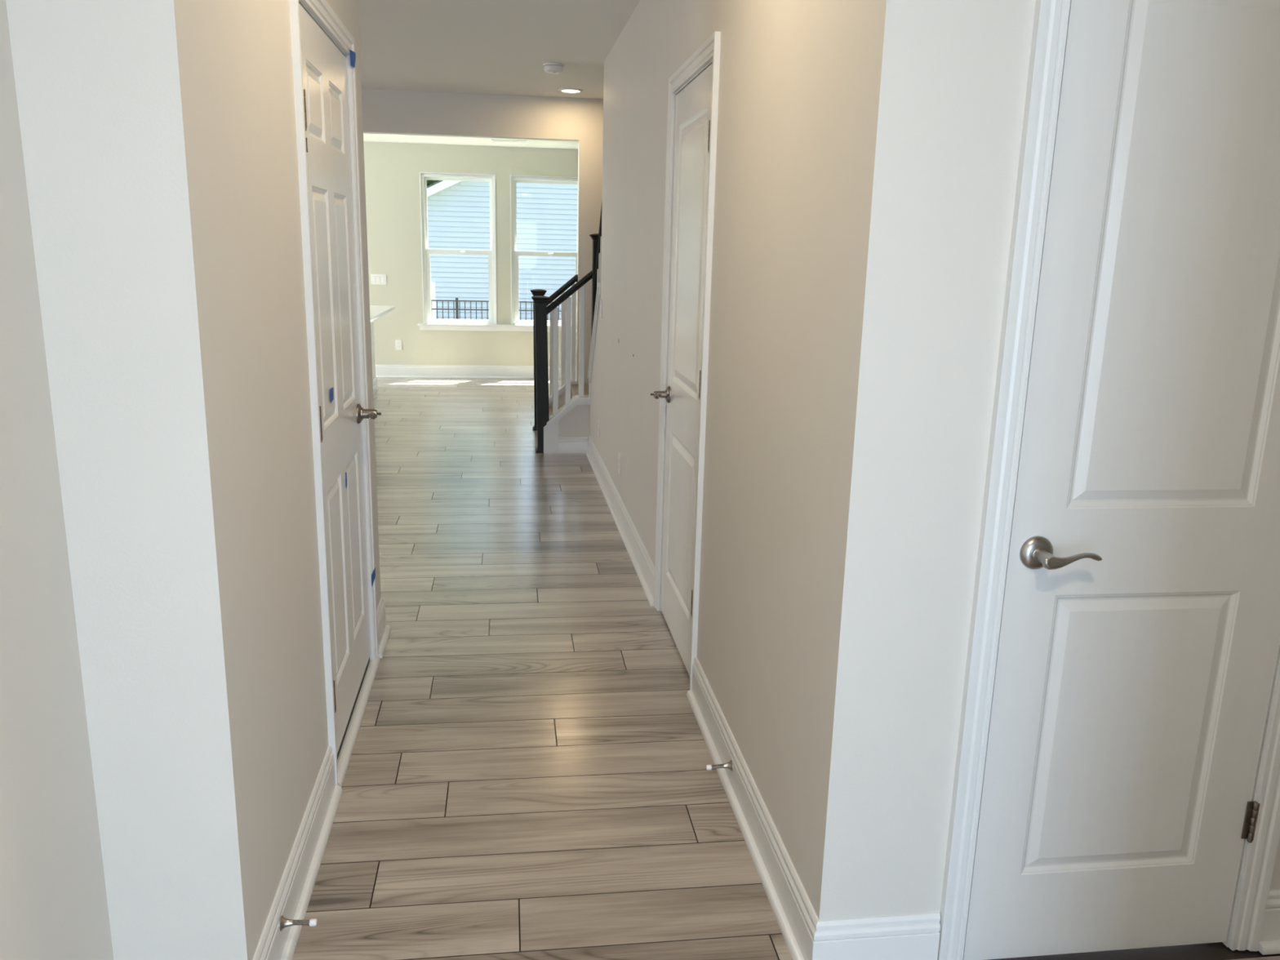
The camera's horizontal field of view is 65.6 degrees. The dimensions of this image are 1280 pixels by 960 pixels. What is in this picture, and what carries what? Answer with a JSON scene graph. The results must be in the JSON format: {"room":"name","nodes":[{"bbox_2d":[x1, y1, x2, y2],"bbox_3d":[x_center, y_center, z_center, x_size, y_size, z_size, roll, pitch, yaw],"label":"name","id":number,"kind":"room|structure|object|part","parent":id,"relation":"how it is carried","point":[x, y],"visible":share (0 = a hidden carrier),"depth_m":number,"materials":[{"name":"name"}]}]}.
{"room":"home hallway","nodes":[
{"label":"home hallway","id":0,"kind":"room"},
{"bbox_2d":[0,0,113,959],"bbox_3d":[-0.768,0.209,-0.174,0.120,2.604,3.609,0,13,-8],"label":"wall","id":1,"kind":"structure","parent":0,"point":[54,904],"depth_m":1.53,"materials":[{"name":"beige paint"}]},
{"bbox_2d":[5,0,381,959],"bbox_3d":[-1.020,-0.437,2.572,0.355,2.604,2.051,0,13,-8],"label":"wall","id":2,"kind":"structure","parent":0,"point":[159,140],"depth_m":1.72,"materials":[{"name":"beige paint"}]},
{"bbox_2d":[252,745,342,959],"bbox_3d":[-0.896,0.899,2.279,0.266,0.141,0.904,0,13,-8],"label":"baseboard","id":3,"kind":"structure","parent":2,"relation":"attached to","point":[291,900],"depth_m":2.29,"materials":[{"name":"white paint"}]},
{"bbox_3d":[-0.897,0.958,2.293,0.266,0.020,0.904,0,13,-8],"label":"shoe molding","id":4,"kind":"part","parent":3,"relation":"part of","materials":[{"name":"white paint"}]},
{"bbox_2d":[279,915,317,931],"bbox_3d":[-0.716,0.929,2.084,0.072,0.031,0.031,0,13,-8],"label":"door stop","id":5,"kind":"object","parent":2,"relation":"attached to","point":[284,922],"visible":1,"depth_m":2.08,"materials":[{"name":"silver metal"}]},
{"bbox_2d":[289,0,378,785],"bbox_3d":[-0.941,-0.269,2.942,0.138,2.111,0.916,0,13,-8],"label":"trim","id":6,"kind":"structure","parent":2,"relation":"attached to","point":[320,11],"depth_m":2.68,"materials":[{"name":"white paint"}]},
{"bbox_3d":[-0.826,-0.171,2.536,0.018,2.111,0.057,0,13,-8],"label":"casing","id":7,"kind":"part","parent":6,"relation":"part of","materials":[{"name":"white paint"}]},
{"bbox_3d":[-0.937,-0.367,3.365,0.018,2.111,0.057,0,13,-8],"label":"casing","id":8,"kind":"part","parent":6,"relation":"part of","materials":[{"name":"white paint"}]},
{"bbox_2d":[298,3,381,786],"bbox_3d":[-0.914,-0.237,2.957,0.194,2.044,0.888,0,13,-8],"label":"door","id":9,"kind":"structure","parent":2,"relation":"in","point":[323,64],"depth_m":2.92,"materials":[{"name":"white paint"}]},
{"bbox_3d":[-0.856,-0.991,2.609,0.008,0.182,0.234,0,13,-8],"label":"raised panel","id":10,"kind":"part","parent":9,"relation":"part of","materials":[{"name":"white paint"}]},
{"bbox_3d":[-0.868,-0.472,2.730,0.008,0.637,0.234,0,13,-8],"label":"raised panel","id":11,"kind":"part","parent":9,"relation":"part of","materials":[{"name":"white paint"}]},
{"bbox_2d":[329,387,333,402],"bbox_3d":[-0.869,-0.241,2.800,0.001,0.039,0.049,0,13,-8],"label":"tape","id":12,"kind":"object","parent":9,"relation":"attached to","point":[331,388],"visible":1,"depth_m":2.80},
{"bbox_3d":[-0.900,-1.067,2.933,0.008,0.182,0.234,0,13,-8],"label":"raised panel","id":13,"kind":"part","parent":9,"relation":"part of","materials":[{"name":"white paint"}]},
{"bbox_3d":[-0.886,0.287,2.907,0.008,0.577,0.234,0,13,-8],"label":"raised panel","id":14,"kind":"part","parent":9,"relation":"part of","materials":[{"name":"white paint"}]},
{"bbox_3d":[-0.912,-0.549,3.054,0.008,0.637,0.234,0,13,-8],"label":"raised panel","id":15,"kind":"part","parent":9,"relation":"part of","materials":[{"name":"white paint"}]},
{"bbox_3d":[-0.930,0.211,3.231,0.008,0.577,0.234,0,13,-8],"label":"raised panel","id":16,"kind":"part","parent":9,"relation":"part of","materials":[{"name":"white paint"}]},
{"bbox_3d":[-0.903,0.748,3.191,0.024,0.021,0.888,0,13,-8],"label":"threshold molding","id":17,"kind":"part","parent":9,"relation":"part of","materials":[{"name":"white paint"}]},
{"bbox_3d":[-0.880,-0.208,3.259,0.019,0.032,0.116,0,13,-8],"label":"lever arm","id":18,"kind":"part","parent":9,"relation":"part of","materials":[{"name":"silver metal"}]},
{"bbox_2d":[350,49,355,67],"bbox_3d":[-0.906,-1.331,3.137,0.003,0.052,0.087,0,13,-4],"label":"tape","id":19,"kind":"object","parent":2,"relation":"attached to","point":[353,55],"visible":1,"depth_m":3.13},
{"bbox_2d":[371,567,375,585],"bbox_3d":[-0.947,0.344,3.527,0.001,0.052,0.064,1,13,-3],"label":"tape","id":20,"kind":"object","parent":2,"relation":"attached to","point":[373,575],"visible":1,"depth_m":3.52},
{"bbox_2d":[363,141,577,366],"bbox_3d":[-3.491,-2.443,10.922,10.240,2.604,0.150,0,13,-8],"label":"wall","id":21,"kind":"structure","parent":0,"point":[392,170],"depth_m":10.96,"materials":[{"name":"paint"}]},
{"bbox_2d":[370,273,386,284],"bbox_3d":[-2.891,-2.219,10.974,0.165,0.116,0.008,0,13,-8],"label":"switch plate","id":22,"kind":"object","parent":21,"relation":"attached to","point":[376,279],"visible":1,"depth_m":10.97,"materials":[{"name":"white plastic"}]},
{"bbox_2d":[395,339,402,350],"bbox_3d":[-2.715,-1.520,11.163,0.072,0.116,0.007,0,13,-8],"label":"outlet plate","id":23,"kind":"object","parent":21,"relation":"attached to","point":[397,342],"visible":1,"depth_m":11.16,"materials":[{"name":"white plastic"}]},
{"bbox_2d":[419,172,497,324],"bbox_3d":[-2.016,-2.566,11.062,0.817,1.628,0.101,0,13,-8],"label":"window","id":24,"kind":"structure","parent":21,"relation":"in","point":[425,251],"depth_m":11.03,"materials":[{"name":"white plastic"}]},
{"bbox_3d":[-2.010,-2.933,11.002,0.733,0.798,0.030,0,13,-8],"label":"sash rail","id":25,"kind":"part","parent":24,"relation":"part of","materials":[{"name":"white plastic"}]},
{"bbox_3d":[-2.024,-2.181,11.142,0.729,0.790,0.030,0,13,-8],"label":"sash rail","id":26,"kind":"part","parent":24,"relation":"part of","materials":[{"name":"white plastic"}]},
{"bbox_2d":[375,364,576,378],"bbox_3d":[-3.508,-1.224,11.114,10.000,0.141,0.030,0,13,-8],"label":"baseboard","id":27,"kind":"structure","parent":21,"relation":"attached to","point":[381,371],"depth_m":11.30,"materials":[{"name":"white paint"}]},
{"bbox_3d":[-3.508,-1.163,11.121,10.000,0.020,0.017,0,13,-8],"label":"shoe molding","id":28,"kind":"part","parent":27,"relation":"part of","materials":[{"name":"white paint"}]},
{"bbox_2d":[417,323,576,332],"bbox_3d":[-1.542,-1.726,11.259,1.917,0.075,0.057,0,13,-8],"label":"trim","id":29,"kind":"structure","parent":21,"relation":"attached to","point":[428,326],"depth_m":11.21,"materials":[{"name":"white paint"}]},
{"bbox_2d":[510,174,577,325],"bbox_3d":[-1.047,-2.573,11.191,0.817,1.628,0.101,0,13,-8],"label":"window","id":30,"kind":"structure","parent":21,"relation":"in","point":[515,320],"depth_m":11.13,"materials":[{"name":"white plastic"}]},
{"bbox_3d":[-1.055,-2.188,11.271,0.729,0.790,0.030,0,13,-8],"label":"sash rail","id":31,"kind":"part","parent":30,"relation":"part of","materials":[{"name":"white plastic"}]},
{"bbox_3d":[-1.042,-2.940,11.132,0.733,0.798,0.030,0,13,-8],"label":"sash rail","id":32,"kind":"part","parent":30,"relation":"part of","materials":[{"name":"white plastic"}]},
{"bbox_2d":[363,133,577,149],"bbox_3d":[-3.250,-3.332,9.066,10.240,0.120,3.388,0,13,-8],"label":"ceiling","id":33,"kind":"structure","parent":0,"point":[366,137],"depth_m":10.39,"materials":[{"name":"white paint"}]},
{"bbox_2d":[491,139,527,143],"bbox_3d":[-1.349,-3.493,10.237,0.360,0.008,0.180,0,13,-8],"label":"ceiling vent","id":34,"kind":"object","parent":33,"relation":"in","point":[492,140],"visible":1,"depth_m":10.19,"materials":[{"name":"white plastic"}]},
{"bbox_2d":[361,88,603,385],"bbox_3d":[-3.661,-1.669,7.586,8.770,2.604,0.120,0,13,-8],"label":"wall","id":35,"kind":"structure","parent":0,"point":[392,112],"depth_m":7.63,"materials":[{"name":"beige paint"}]},
{"bbox_2d":[358,0,639,98],"bbox_3d":[-2.862,-1.852,2.449,9.240,0.120,10.157,0,13,-8],"label":"ceiling","id":36,"kind":"structure","parent":0,"point":[477,46],"depth_m":5.68,"materials":[{"name":"white paint"}]},
{"bbox_2d":[543,62,564,74],"bbox_3d":[-0.545,-2.599,6.276,0.132,0.054,0.132,0,13,-8],"label":"smoke detector","id":37,"kind":"object","parent":36,"relation":"attached to","point":[549,68],"visible":1,"depth_m":6.23,"materials":[{"name":"white plastic"}]},
{"bbox_2d":[558,88,582,93],"bbox_3d":[-0.508,-2.852,7.274,0.178,0.014,0.178,0,13,-8],"label":"recessed light","id":38,"kind":"object","parent":36,"relation":"in","point":[562,90],"visible":1,"depth_m":7.24,"materials":[{"name":"white plastic"}]},
{"bbox_2d":[590,0,862,883],"bbox_3d":[0.084,-0.859,4.492,0.131,2.604,5.353,0,13,-8],"label":"wall","id":39,"kind":"structure","parent":0,"point":[788,68],"depth_m":2.56,"materials":[{"name":"beige paint"}]},
{"bbox_2d":[597,417,599,436],"bbox_3d":[-0.276,-0.354,6.636,0.008,0.116,0.072,0,13,-8],"label":"outlet plate","id":40,"kind":"object","parent":39,"relation":"attached to","point":[598,429],"visible":1,"depth_m":6.61,"materials":[{"name":"white plastic"}]},
{"bbox_2d":[600,299,602,317],"bbox_3d":[-0.252,-1.109,6.420,0.008,0.116,0.072,0,13,-8],"label":"switch plate","id":41,"kind":"object","parent":39,"relation":"attached to","point":[601,300],"visible":1,"depth_m":6.39,"materials":[{"name":"white plastic"}]},
{"bbox_2d":[617,452,621,475],"bbox_3d":[-0.115,-0.089,5.518,0.008,0.116,0.072,0,13,-8],"label":"outlet plate","id":42,"kind":"object","parent":39,"relation":"attached to","point":[620,455],"visible":1,"depth_m":5.50,"materials":[{"name":"white plastic"}]},
{"bbox_2d":[586,434,654,606],"bbox_3d":[-0.161,0.102,5.770,0.030,0.141,3.221,-1,13,-8],"label":"baseboard","id":43,"kind":"structure","parent":39,"relation":"attached to","point":[642,563],"depth_m":5.19,"materials":[{"name":"white paint"}]},
{"bbox_2d":[650,62,712,675],"bbox_3d":[0.138,-0.365,3.581,0.112,2.030,0.746,0,13,-8],"label":"door","id":44,"kind":"structure","parent":39,"relation":"in","point":[682,394],"depth_m":3.56,"materials":[{"name":"white paint"}]},
{"bbox_3d":[0.070,-0.323,3.851,0.019,0.032,0.116,0,13,-8],"label":"lever arm","id":45,"kind":"part","parent":44,"relation":"part of","materials":[{"name":"silver metal"}]},
{"bbox_3d":[0.150,0.151,3.701,0.008,0.590,0.518,0,13,-8],"label":"raised panel","id":46,"kind":"part","parent":44,"relation":"part of","materials":[{"name":"white paint"}]},
{"bbox_3d":[0.173,-0.783,3.483,0.008,0.932,0.518,0,13,-8],"label":"raised panel","id":47,"kind":"part","parent":44,"relation":"part of","materials":[{"name":"white paint"}]},
{"bbox_2d":[653,31,720,689],"bbox_3d":[0.208,-0.391,3.584,0.138,2.111,0.866,0,13,-8],"label":"trim","id":48,"kind":"structure","parent":39,"relation":"attached to","point":[708,52],"depth_m":3.34,"materials":[{"name":"white paint"}]},
{"bbox_3d":[0.096,-0.483,3.966,0.018,2.111,0.057,0,13,-8],"label":"casing","id":49,"kind":"part","parent":48,"relation":"part of","materials":[{"name":"white paint"}]},
{"bbox_3d":[0.201,-0.298,3.186,0.018,2.111,0.057,0,13,-8],"label":"casing","id":50,"kind":"part","parent":48,"relation":"part of","materials":[{"name":"white paint"}]},
{"bbox_2d":[706,760,733,771],"bbox_3d":[0.222,0.802,2.781,0.072,0.031,0.031,0,13,-8],"label":"door stop","id":51,"kind":"object","parent":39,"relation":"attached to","point":[729,765],"visible":1,"depth_m":2.78,"materials":[{"name":"silver metal"}]},
{"bbox_2d":[686,656,940,959],"bbox_3d":[0.396,0.826,2.724,0.292,0.141,1.392,0,13,-8],"label":"baseboard","id":52,"kind":"structure","parent":39,"relation":"attached to","point":[913,936],"depth_m":2.23,"materials":[{"name":"white paint"}]},
{"bbox_3d":[0.394,0.885,2.738,0.292,0.020,1.392,0,13,-8],"label":"shoe molding","id":53,"kind":"part","parent":52,"relation":"part of","materials":[{"name":"white paint"}]},
{"bbox_2d":[292,377,1279,959],"bbox_3d":[-2.648,0.414,4.754,10.400,0.120,13.675,0,13,-8],"label":"floor","id":54,"kind":"structure","parent":0,"point":[526,777],"depth_m":2.99,"materials":[{"name":"brown wood"}]},
{"bbox_2d":[369,305,395,395],"bbox_3d":[-2.945,-1.110,9.098,1.182,0.862,2.030,0,13,-8],"label":"kitchen island","id":55,"kind":"object","parent":54,"relation":"on","point":[376,312],"visible":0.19,"depth_m":9.87,"materials":[{"name":"white stone"}]},
{"bbox_3d":[-3.027,-0.760,9.176,0.934,0.141,1.944,0,13,-8],"label":"molding","id":56,"kind":"part","parent":55,"relation":"part of","materials":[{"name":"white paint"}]},
{"bbox_2d":[369,305,395,322],"bbox_3d":[-2.935,-1.515,9.003,1.182,0.030,2.030,0,13,-8],"label":"island countertop","id":57,"kind":"structure","parent":55,"relation":"on","point":[376,312],"depth_m":9.31,"materials":[{"name":"white stone"}]},
{"bbox_2d":[530,199,602,453],"bbox_3d":[0.001,-1.049,6.847,1.471,1.902,2.801,0,13,-8],"label":"staircase","id":58,"kind":"structure","parent":54,"relation":"on","point":[562,416],"depth_m":7.26,"materials":[{"name":"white wood"}]},
{"bbox_3d":[-0.826,-0.972,8.128,0.098,1.071,0.087,0,13,-8],"label":"newel post","id":59,"kind":"part","parent":58,"relation":"part of","materials":[{"name":"brown wood"}]},
{"bbox_3d":[-0.714,-0.757,7.236,0.109,1.063,0.087,0,13,-8],"label":"newel post","id":60,"kind":"part","parent":58,"relation":"part of","materials":[{"name":"brown wood"}]},
{"bbox_3d":[-0.645,-1.524,8.015,0.260,0.274,0.056,0,13,-8],"label":"handrail","id":61,"kind":"part","parent":58,"relation":"part of","materials":[{"name":"brown wood"}]},
{"bbox_3d":[-0.667,-0.698,8.210,0.285,0.217,0.136,0,13,-8],"label":"cap molding","id":62,"kind":"part","parent":58,"relation":"part of","materials":[{"name":"white paint"}]},
{"bbox_3d":[-0.530,-0.487,7.321,0.318,0.217,0.136,0,13,-8],"label":"cap molding","id":63,"kind":"part","parent":58,"relation":"part of","materials":[{"name":"white paint"}]},
{"bbox_3d":[-0.506,-1.344,7.113,0.326,0.324,0.056,0,13,-8],"label":"handrail","id":64,"kind":"part","parent":58,"relation":"part of","materials":[{"name":"brown wood"}]},
{"bbox_3d":[-0.492,-0.258,7.324,0.216,0.121,0.012,0,13,-8],"label":"knee baseboard","id":65,"kind":"part","parent":58,"relation":"part of","materials":[{"name":"white paint"}]},
{"bbox_3d":[-0.365,-0.648,7.229,0.012,0.110,0.042,0,13,-8],"label":"cap molding","id":66,"kind":"part","parent":58,"relation":"part of","materials":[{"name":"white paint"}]},
{"bbox_3d":[-0.305,-1.144,7.188,0.087,1.157,0.087,0,13,-8],"label":"newel post","id":67,"kind":"part","parent":58,"relation":"part of","materials":[{"name":"brown wood"}]},
{"bbox_3d":[-0.314,-0.975,6.848,0.011,0.735,0.642,-1,13,-8],"label":"cap molding","id":68,"kind":"part","parent":58,"relation":"part of","materials":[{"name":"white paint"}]},
{"bbox_3d":[-0.254,-1.642,6.699,0.056,0.693,0.638,0,13,-8],"label":"handrail","id":69,"kind":"part","parent":58,"relation":"part of","materials":[{"name":"brown wood"}]},
{"bbox_2d":[802,0,1279,919],"bbox_3d":[1.067,-0.239,1.935,1.369,2.604,0.120,0,13,-8],"label":"wall","id":70,"kind":"structure","parent":0,"point":[942,84],"depth_m":1.84,"materials":[{"name":"beige paint"}]},
{"bbox_2d":[937,0,1279,959],"bbox_3d":[1.015,0.003,1.976,0.746,2.111,0.138,0,13,-8],"label":"trim","id":71,"kind":"structure","parent":70,"relation":"attached to","point":[1051,20],"depth_m":1.90,"materials":[{"name":"white paint"}]},
{"bbox_3d":[0.681,0.019,1.873,0.057,2.111,0.018,0,13,-8],"label":"casing","id":72,"kind":"part","parent":71,"relation":"part of","materials":[{"name":"white paint"}]},
{"bbox_3d":[1.364,0.014,1.964,0.057,2.111,0.018,0,13,-8],"label":"casing","id":73,"kind":"part","parent":71,"relation":"part of","materials":[{"name":"white paint"}]},
{"bbox_2d":[962,0,1279,959],"bbox_3d":[1.026,0.043,1.923,0.634,2.030,0.098,0,13,-8],"label":"door","id":74,"kind":"structure","parent":70,"relation":"in","point":[1139,641],"depth_m":1.93,"materials":[{"name":"white paint"}]},
{"bbox_3d":[0.819,0.154,1.880,0.116,0.032,0.019,0,13,-8],"label":"lever arm","id":75,"kind":"part","parent":74,"relation":"part of","materials":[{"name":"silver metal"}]},
{"bbox_3d":[1.007,0.528,2.052,0.399,0.623,0.008,0,13,-8],"label":"raised panel","id":76,"kind":"part","parent":74,"relation":"part of","materials":[{"name":"white paint"}]},
{"bbox_3d":[1.029,-0.404,1.835,0.399,0.941,0.008,0,13,-8],"label":"raised panel","id":77,"kind":"part","parent":74,"relation":"part of","materials":[{"name":"white paint"}]},
{"bbox_2d":[1257,888,1279,955],"bbox_3d":[1.550,0.973,2.209,0.358,0.141,0.030,0,13,-8],"label":"baseboard","id":78,"kind":"structure","parent":70,"relation":"attached to","point":[1269,942],"depth_m":2.19,"materials":[{"name":"white paint"}]},
{"bbox_3d":[1.549,1.034,2.216,0.358,0.020,0.017,0,13,-8],"label":"shoe molding","id":79,"kind":"part","parent":78,"relation":"part of","materials":[{"name":"white paint"}]},
{"bbox_3d":[-4.315,-0.635,3.081,6.509,2.604,0.120,0,13,-8],"label":"wall","id":80,"kind":"structure","parent":0,"visible":0},
{"bbox_2d":[377,597,391,657],"bbox_3d":[-1.968,0.559,3.625,2.030,0.141,0.288,0,13,-8],"label":"baseboard","id":81,"kind":"structure","parent":80,"relation":"attached to","point":[384,630],"depth_m":3.76,"materials":[{"name":"white paint"}]},
{"bbox_3d":[-1.969,0.618,3.639,2.030,0.020,0.288,0,13,-8],"label":"shoe molding","id":82,"kind":"part","parent":81,"relation":"part of","materials":[{"name":"white paint"}]},
{"label":"outside","id":83,"kind":"structure","parent":0,"visible":0},
{"bbox_3d":[-5.394,-6.724,40.110,80.000,0.300,58.125,0,13,-8],"label":"ground","id":84,"kind":"structure","parent":83,"visible":0},
{"bbox_2d":[426,179,439,186],"bbox_3d":[-7.822,-9.777,30.828,8.123,9.755,6.199,0,13,-8],"label":"tree","id":85,"kind":"object","parent":84,"relation":"on","point":[429,182],"visible":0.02,"depth_m":29.56,"materials":[{"name":"green plant"}]},
{"bbox_2d":[431,282,435,319],"bbox_3d":[-4.553,-3.495,21.917,0.075,1.710,0.075,0,13,-8],"label":"post","id":86,"kind":"object","parent":84,"relation":"on","point":[433,284],"visible":0.42,"depth_m":21.77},
{"bbox_2d":[431,297,561,320],"bbox_3d":[-3.207,-2.933,20.120,7.400,1.495,0.054,0,13,-8],"label":"metal fence","id":87,"kind":"object","parent":84,"relation":"on","point":[457,308],"visible":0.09,"depth_m":19.94,"materials":[{"name":"black metal"}]},
{"bbox_3d":[-3.688,-2.930,20.056,0.054,1.495,0.054,0,13,-8],"label":"fence post","id":88,"kind":"part","parent":87,"relation":"part of","materials":[{"name":"grey metal"}]},
{"bbox_3d":[-3.191,-3.598,19.965,7.400,0.026,0.032,0,13,-8],"label":"rail","id":89,"kind":"part","parent":87,"relation":"part of","materials":[{"name":"grey metal"}]},
{"bbox_3d":[-3.195,-3.432,20.003,7.400,0.026,0.032,0,13,-8],"label":"rail","id":90,"kind":"part","parent":87,"relation":"part of","materials":[{"name":"grey metal"}]},
{"bbox_2d":[426,180,577,320],"bbox_3d":[-3.550,-7.701,26.035,14.050,8.077,6.320,0,13,-8],"label":"house","id":91,"kind":"structure","parent":84,"relation":"on","point":[459,211],"depth_m":23.60,"materials":[{"name":"plastic"}]}
]}

